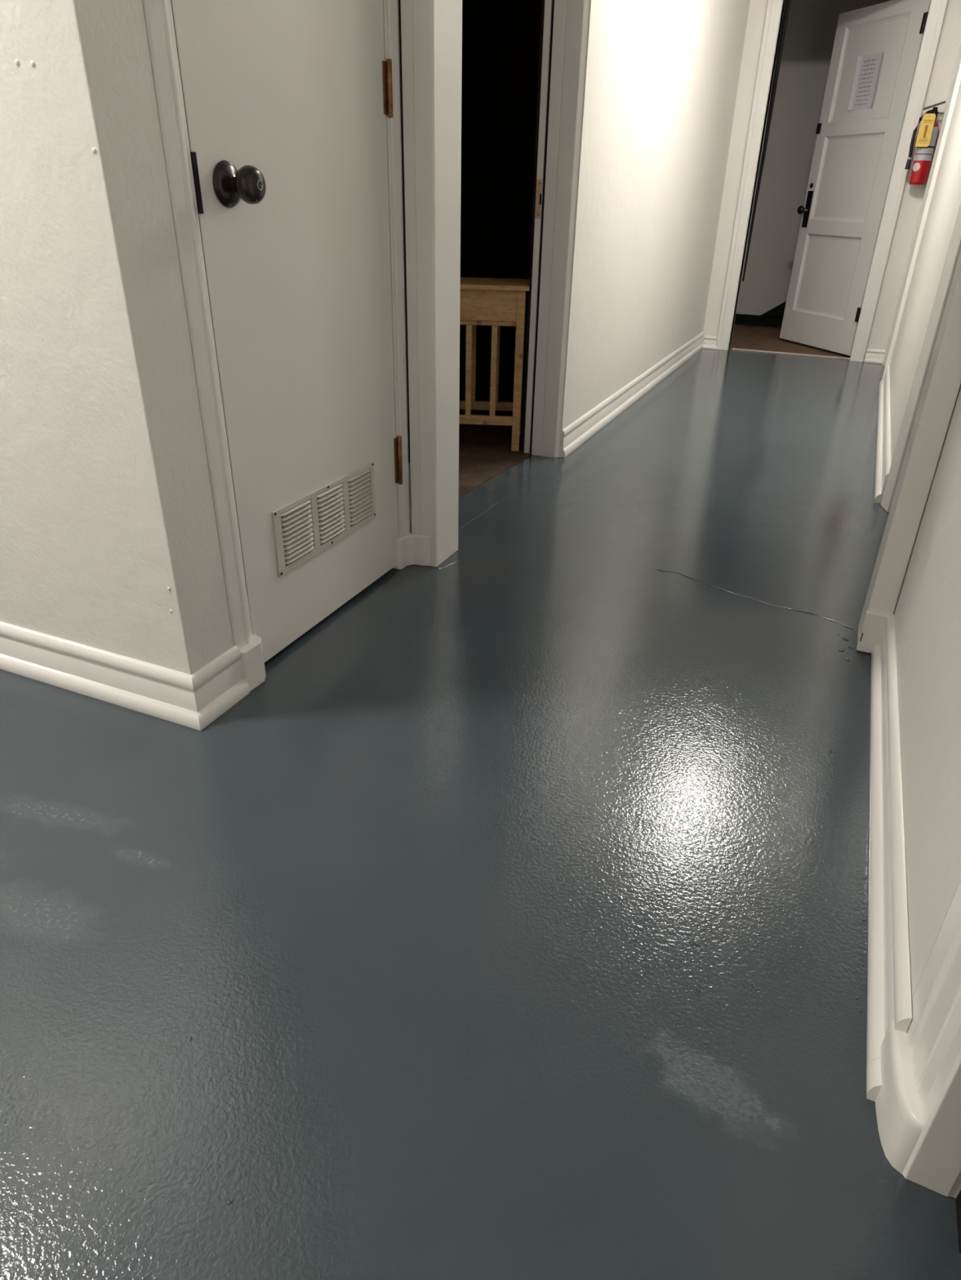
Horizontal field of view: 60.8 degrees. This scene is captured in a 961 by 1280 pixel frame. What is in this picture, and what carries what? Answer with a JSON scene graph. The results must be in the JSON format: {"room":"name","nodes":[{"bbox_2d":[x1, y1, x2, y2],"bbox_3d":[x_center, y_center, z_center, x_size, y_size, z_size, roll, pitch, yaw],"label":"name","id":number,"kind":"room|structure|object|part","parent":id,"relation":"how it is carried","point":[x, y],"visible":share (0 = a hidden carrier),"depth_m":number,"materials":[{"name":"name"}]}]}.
{"room":"hallway","nodes":[
{"label":"hallway","id":0,"kind":"room"},
{"bbox_2d":[0,0,233,674],"bbox_3d":[-2.037,-1.310,1.790,3.294,2.500,0.214,13,31,20],"label":"wall","id":1,"kind":"structure","parent":0,"point":[109,539],"depth_m":1.45,"materials":[{"name":"beige paint"}]},
{"bbox_2d":[0,621,249,730],"bbox_3d":[-2.023,-0.232,2.302,3.217,0.119,0.165,13,31,20],"label":"baseboard","id":2,"kind":"structure","parent":1,"relation":"attached to","point":[195,700],"depth_m":1.77,"materials":[{"name":"paint"}]},
{"bbox_2d":[142,0,252,649],"bbox_3d":[-0.526,-0.848,1.375,0.059,1.950,0.074,13,31,20],"label":"trim","id":3,"kind":"structure","parent":1,"relation":"attached to","point":[158,17],"depth_m":1.47,"materials":[{"name":"paint"}]},
{"bbox_2d":[240,634,266,691],"bbox_3d":[-0.536,0.049,1.867,0.077,0.104,0.082,13,31,20],"label":"trim","id":4,"kind":"structure","parent":1,"relation":"attached to","point":[251,659],"depth_m":1.84,"materials":[{"name":"paint"}]},
{"bbox_2d":[382,0,411,537],"bbox_3d":[-0.530,-1.442,2.097,0.788,2.500,0.202,13,31,20],"label":"door frame","id":5,"kind":"structure","parent":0,"point":[386,1],"depth_m":2.10,"materials":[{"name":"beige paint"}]},
{"bbox_2d":[170,0,402,662],"bbox_3d":[-0.341,-0.968,1.706,0.111,2.021,0.714,13,31,20],"label":"door","id":6,"kind":"structure","parent":5,"relation":"in","point":[287,104],"depth_m":1.78,"materials":[{"name":"white paint"}]},
{"bbox_3d":[-0.512,-0.805,1.443,0.036,0.095,0.011,13,31,20],"label":"latch plate","id":7,"kind":"part","parent":6,"relation":"part of","materials":[{"name":"black metal"}]},
{"bbox_3d":[-0.423,-0.828,1.490,0.052,0.063,0.063,13,31,20],"label":"knob","id":8,"kind":"part","parent":6,"relation":"part of","materials":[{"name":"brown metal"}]},
{"bbox_2d":[271,462,375,577],"bbox_3d":[-0.379,-0.313,2.054,0.005,0.159,0.444,13,31,20],"label":"vent grille","id":9,"kind":"object","parent":6,"relation":"attached to","point":[312,522],"depth_m":2.02,"materials":[{"name":"metal"}]},
{"bbox_2d":[392,532,430,568],"bbox_3d":[-0.220,-0.267,2.465,0.134,0.097,0.073,13,31,20],"label":"trim","id":10,"kind":"structure","parent":5,"relation":"attached to","point":[412,548],"depth_m":2.46,"materials":[{"name":"paint"}]},
{"bbox_2d":[400,0,462,567],"bbox_3d":[-0.120,-1.192,2.053,0.085,2.120,0.158,13,31,20],"label":"trim","id":11,"kind":"structure","parent":5,"relation":"attached to","point":[431,30],"depth_m":2.11,"materials":[{"name":"paint"}]},
{"bbox_2d":[0,324,960,1279],"bbox_3d":[-0.017,-0.928,3.907,5.700,0.124,9.300,13,31,20],"label":"floor","id":12,"kind":"structure","parent":0,"point":[513,925],"depth_m":1.30,"materials":[{"name":"grey paint"}]},
{"bbox_2d":[458,276,529,451],"bbox_3d":[-0.052,-1.209,3.589,0.504,0.671,0.326,3,29,3],"label":"wooden table","id":13,"kind":"object","parent":12,"relation":"on","point":[495,303],"visible":0.66,"depth_m":3.42,"materials":[{"name":"beige wood"}]},
{"bbox_3d":[-0.040,-1.093,3.810,0.394,0.038,0.020,3,29,3],"label":"rail","id":14,"kind":"part","parent":13,"relation":"part of","materials":[{"name":"brown wood"}]},
{"bbox_3d":[-0.058,-0.962,3.570,0.394,0.038,0.020,3,29,3],"label":"rail","id":15,"kind":"part","parent":13,"relation":"part of","materials":[{"name":"brown wood"}]},
{"bbox_3d":[-0.050,-1.312,3.382,0.394,0.018,0.014,3,29,3],"label":"rail","id":16,"kind":"part","parent":13,"relation":"part of","materials":[{"name":"brown wood"}]},
{"bbox_3d":[0.160,-1.126,3.466,0.034,0.652,0.032,3,29,3],"label":"leg","id":17,"kind":"part","parent":13,"relation":"part of","materials":[{"name":"brown wood"}]},
{"bbox_3d":[0.178,-1.254,3.701,0.034,0.652,0.032,3,29,3],"label":"leg","id":18,"kind":"part","parent":13,"relation":"part of","materials":[{"name":"brown wood"}]},
{"bbox_2d":[459,0,542,367],"bbox_3d":[0.075,-2.951,4.884,1.955,2.500,0.100,13,31,20],"label":"wall","id":19,"kind":"structure","parent":0,"point":[500,38],"depth_m":4.82,"materials":[{"name":"brown paint"}]},
{"bbox_2d":[521,0,544,452],"bbox_3d":[0.586,-2.323,3.756,0.016,2.500,1.855,13,31,20],"label":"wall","id":20,"kind":"structure","parent":0,"point":[543,1],"depth_m":3.16,"materials":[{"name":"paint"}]},
{"bbox_2d":[530,0,750,457],"bbox_3d":[0.961,-2.619,4.315,0.162,2.500,3.315,13,31,20],"label":"wall","id":21,"kind":"structure","parent":0,"point":[660,84],"depth_m":3.92,"materials":[{"name":"beige paint"}]},
{"bbox_2d":[524,0,551,453],"bbox_3d":[0.226,-1.724,3.100,0.024,2.056,0.026,13,31,20],"label":"trim","id":22,"kind":"structure","parent":21,"relation":"attached to","point":[548,3],"depth_m":3.14,"materials":[{"name":"paint"}]},
{"bbox_3d":[0.221,-1.677,3.115,0.021,0.130,0.002,13,31,20],"label":"strike plate","id":23,"kind":"part","parent":22,"relation":"part of","materials":[{"name":"gold metal"}]},
{"bbox_2d":[529,0,589,457],"bbox_3d":[0.305,-1.704,3.071,0.126,2.060,0.025,13,31,20],"label":"trim","id":24,"kind":"structure","parent":21,"relation":"attached to","point":[571,17],"depth_m":3.11,"materials":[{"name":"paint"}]},
{"bbox_2d":[560,331,703,457],"bbox_3d":[1.021,-1.558,4.857,0.019,0.119,3.308,13,31,20],"label":"baseboard","id":25,"kind":"structure","parent":21,"relation":"attached to","point":[578,432],"depth_m":4.31,"materials":[{"name":"paint"}]},
{"bbox_2d":[735,0,907,315],"bbox_3d":[2.901,-3.877,6.699,3.500,2.500,0.100,13,31,20],"label":"wall","id":26,"kind":"structure","parent":0,"point":[811,24],"depth_m":6.73,"materials":[{"name":"paint"}]},
{"bbox_2d":[733,313,782,327],"bbox_3d":[2.896,-2.779,7.208,3.200,0.085,0.029,13,31,20],"label":"baseboard","id":27,"kind":"structure","parent":26,"relation":"attached to","point":[743,319],"depth_m":7.35,"materials":[{"name":"black paint"}]},
{"bbox_2d":[760,274,853,317],"bbox_3d":[3.164,-3.175,6.850,1.430,0.965,0.048,13,31,20],"label":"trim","id":28,"kind":"structure","parent":26,"relation":"attached to","point":[778,311],"depth_m":7.24,"materials":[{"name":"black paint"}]},
{"bbox_2d":[702,0,960,359],"bbox_3d":[2.696,-3.118,5.301,2.600,2.500,0.100,13,31,20],"label":"wall","id":29,"kind":"structure","parent":0,"point":[949,40],"depth_m":5.47,"materials":[{"name":"beige paint"}]},
{"bbox_2d":[702,335,717,349],"bbox_3d":[1.734,-2.239,6.167,0.110,0.089,0.031,13,31,20],"label":"baseboard","id":30,"kind":"structure","parent":29,"relation":"attached to","point":[709,342],"depth_m":6.17,"materials":[{"name":"paint"}]},
{"bbox_2d":[715,0,791,350],"bbox_3d":[1.853,-3.142,5.684,0.093,2.140,0.116,13,31,20],"label":"trim","id":31,"kind":"structure","parent":29,"relation":"attached to","point":[774,14],"depth_m":5.58,"materials":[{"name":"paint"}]},
{"bbox_2d":[731,347,849,359],"bbox_3d":[2.281,-2.115,6.046,0.831,0.008,0.025,13,31,20],"label":"threshold","id":32,"kind":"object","parent":29,"relation":"attached to","point":[732,348],"depth_m":6.04,"materials":[{"name":"paint"}]},
{"bbox_2d":[779,0,930,355],"bbox_3d":[2.559,-3.185,5.790,0.110,2.116,0.859,-8,30,-16],"label":"door","id":33,"kind":"structure","parent":29,"relation":"in","point":[838,220],"depth_m":5.75,"materials":[{"name":"paint"}]},
{"bbox_3d":[2.423,-3.238,6.166,0.070,0.058,0.058,-8,30,-16],"label":"knob","id":34,"kind":"part","parent":33,"relation":"part of","materials":[{"name":"black metal"}]},
{"bbox_3d":[2.461,-3.243,6.166,0.004,0.244,0.062,-8,30,-16],"label":"lock plate","id":35,"kind":"part","parent":33,"relation":"part of","materials":[{"name":"black metal"}]},
{"bbox_3d":[2.565,-2.705,6.088,0.015,0.540,0.600,-8,30,-16],"label":"recessed panel","id":36,"kind":"part","parent":33,"relation":"part of","materials":[{"name":"paint"}]},
{"bbox_3d":[2.578,-3.258,5.785,0.015,0.533,0.600,-8,30,-16],"label":"recessed panel","id":37,"kind":"part","parent":33,"relation":"part of","materials":[{"name":"paint"}]},
{"bbox_2d":[847,51,884,110],"bbox_3d":[2.591,-3.752,5.507,0.015,0.306,0.245,-8,30,-16],"label":"paper notice","id":38,"kind":"object","parent":33,"relation":"attached to","point":[868,67],"visible":1,"depth_m":5.52,"materials":[{"name":"white paper"}]},
{"bbox_3d":[2.591,-3.809,5.485,0.015,0.558,0.600,-8,30,-16],"label":"recessed panel","id":39,"kind":"part","parent":33,"relation":"part of","materials":[{"name":"paint"}]},
{"bbox_2d":[863,348,884,364],"bbox_3d":[2.781,-2.001,5.774,0.127,0.089,0.031,13,31,20],"label":"baseboard","id":40,"kind":"structure","parent":29,"relation":"attached to","point":[872,355],"depth_m":5.77,"materials":[{"name":"paint"}]},
{"bbox_2d":[848,0,947,361],"bbox_3d":[2.717,-2.945,5.360,0.093,2.140,0.116,13,31,20],"label":"trim","id":41,"kind":"structure","parent":29,"relation":"attached to","point":[937,8],"depth_m":5.28,"materials":[{"name":"paint"}]},
{"bbox_2d":[904,100,945,184],"bbox_3d":[2.772,-3.091,5.102,0.174,0.446,0.123,-15,33,-27],"label":"fire extinguisher","id":42,"kind":"object","parent":29,"relation":"attached to","point":[927,135],"visible":1,"depth_m":5.08,"materials":[{"name":"red metal"}]},
{"bbox_2d":[922,124,928,137],"bbox_3d":[2.732,-3.122,5.030,0.014,0.067,0.005,13,31,20],"label":"print","id":43,"kind":"object","parent":42,"relation":"attached to","point":[925,127],"depth_m":5.03,"materials":[{"name":"brown"}]},
{"bbox_3d":[2.768,-3.260,4.996,0.113,0.048,0.029,14,31,21],"label":"squeeze lever","id":44,"kind":"part","parent":42,"relation":"part of","materials":[{"name":"black metal"}]},
{"bbox_2d":[888,80,960,1198],"bbox_3d":[1.593,-1.558,2.399,0.178,2.500,5.100,13,31,20],"label":"wall","id":45,"kind":"structure","parent":0,"point":[927,611],"depth_m":1.45,"materials":[{"name":"beige paint"}]},
{"bbox_2d":[856,610,889,653],"bbox_3d":[0.981,-0.018,2.042,0.060,0.109,0.018,13,31,20],"label":"trim","id":46,"kind":"structure","parent":45,"relation":"attached to","point":[873,626],"depth_m":2.03,"materials":[{"name":"paint"}]},
{"bbox_2d":[874,365,890,503],"bbox_3d":[2.000,-1.103,4.066,0.031,0.119,2.467,13,31,20],"label":"baseboard","id":47,"kind":"structure","parent":45,"relation":"attached to","point":[883,433],"depth_m":3.66,"materials":[{"name":"paint"}]},
{"bbox_2d":[866,613,911,1102],"bbox_3d":[0.749,0.259,1.520,0.028,0.119,1.262,13,31,20],"label":"baseboard","id":48,"kind":"structure","parent":45,"relation":"attached to","point":[888,984],"depth_m":1.29,"materials":[{"name":"paint"}]},
{"bbox_2d":[875,1019,923,1173],"bbox_3d":[0.522,0.555,0.996,0.062,0.092,0.141,13,31,20],"label":"trim","id":49,"kind":"structure","parent":45,"relation":"attached to","point":[899,1110],"depth_m":0.97,"materials":[{"name":"paint"}]},
{"bbox_2d":[857,250,960,643],"bbox_3d":[1.031,-0.929,1.620,0.058,2.120,0.153,13,31,20],"label":"trim","id":50,"kind":"structure","parent":45,"relation":"attached to","point":[942,384],"depth_m":1.84,"materials":[{"name":"paint"}]},
{"bbox_2d":[880,202,960,512],"bbox_3d":[1.578,-1.391,2.529,0.146,2.080,0.097,13,31,20],"label":"trim","id":51,"kind":"structure","parent":45,"relation":"attached to","point":[954,247],"depth_m":2.78,"materials":[{"name":"paint"}]},
{"bbox_2d":[881,44,960,379],"bbox_3d":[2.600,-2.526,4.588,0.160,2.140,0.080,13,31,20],"label":"trim","id":52,"kind":"structure","parent":45,"relation":"attached to","point":[957,80],"depth_m":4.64,"materials":[{"name":"paint"}]},
{"bbox_2d":[902,880,960,1196],"bbox_3d":[0.564,-0.314,0.516,0.070,2.080,0.163,13,31,20],"label":"trim","id":53,"kind":"structure","parent":45,"relation":"attached to","point":[934,1029],"depth_m":0.92,"materials":[{"name":"paint"}]},
{"bbox_2d":[955,1190,960,1253],"bbox_3d":[0.569,-0.256,0.409,0.036,2.080,0.058,13,31,20],"label":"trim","id":54,"kind":"structure","parent":45,"relation":"attached to","point":[957,1200],"depth_m":0.91,"materials":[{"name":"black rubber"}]}
]}

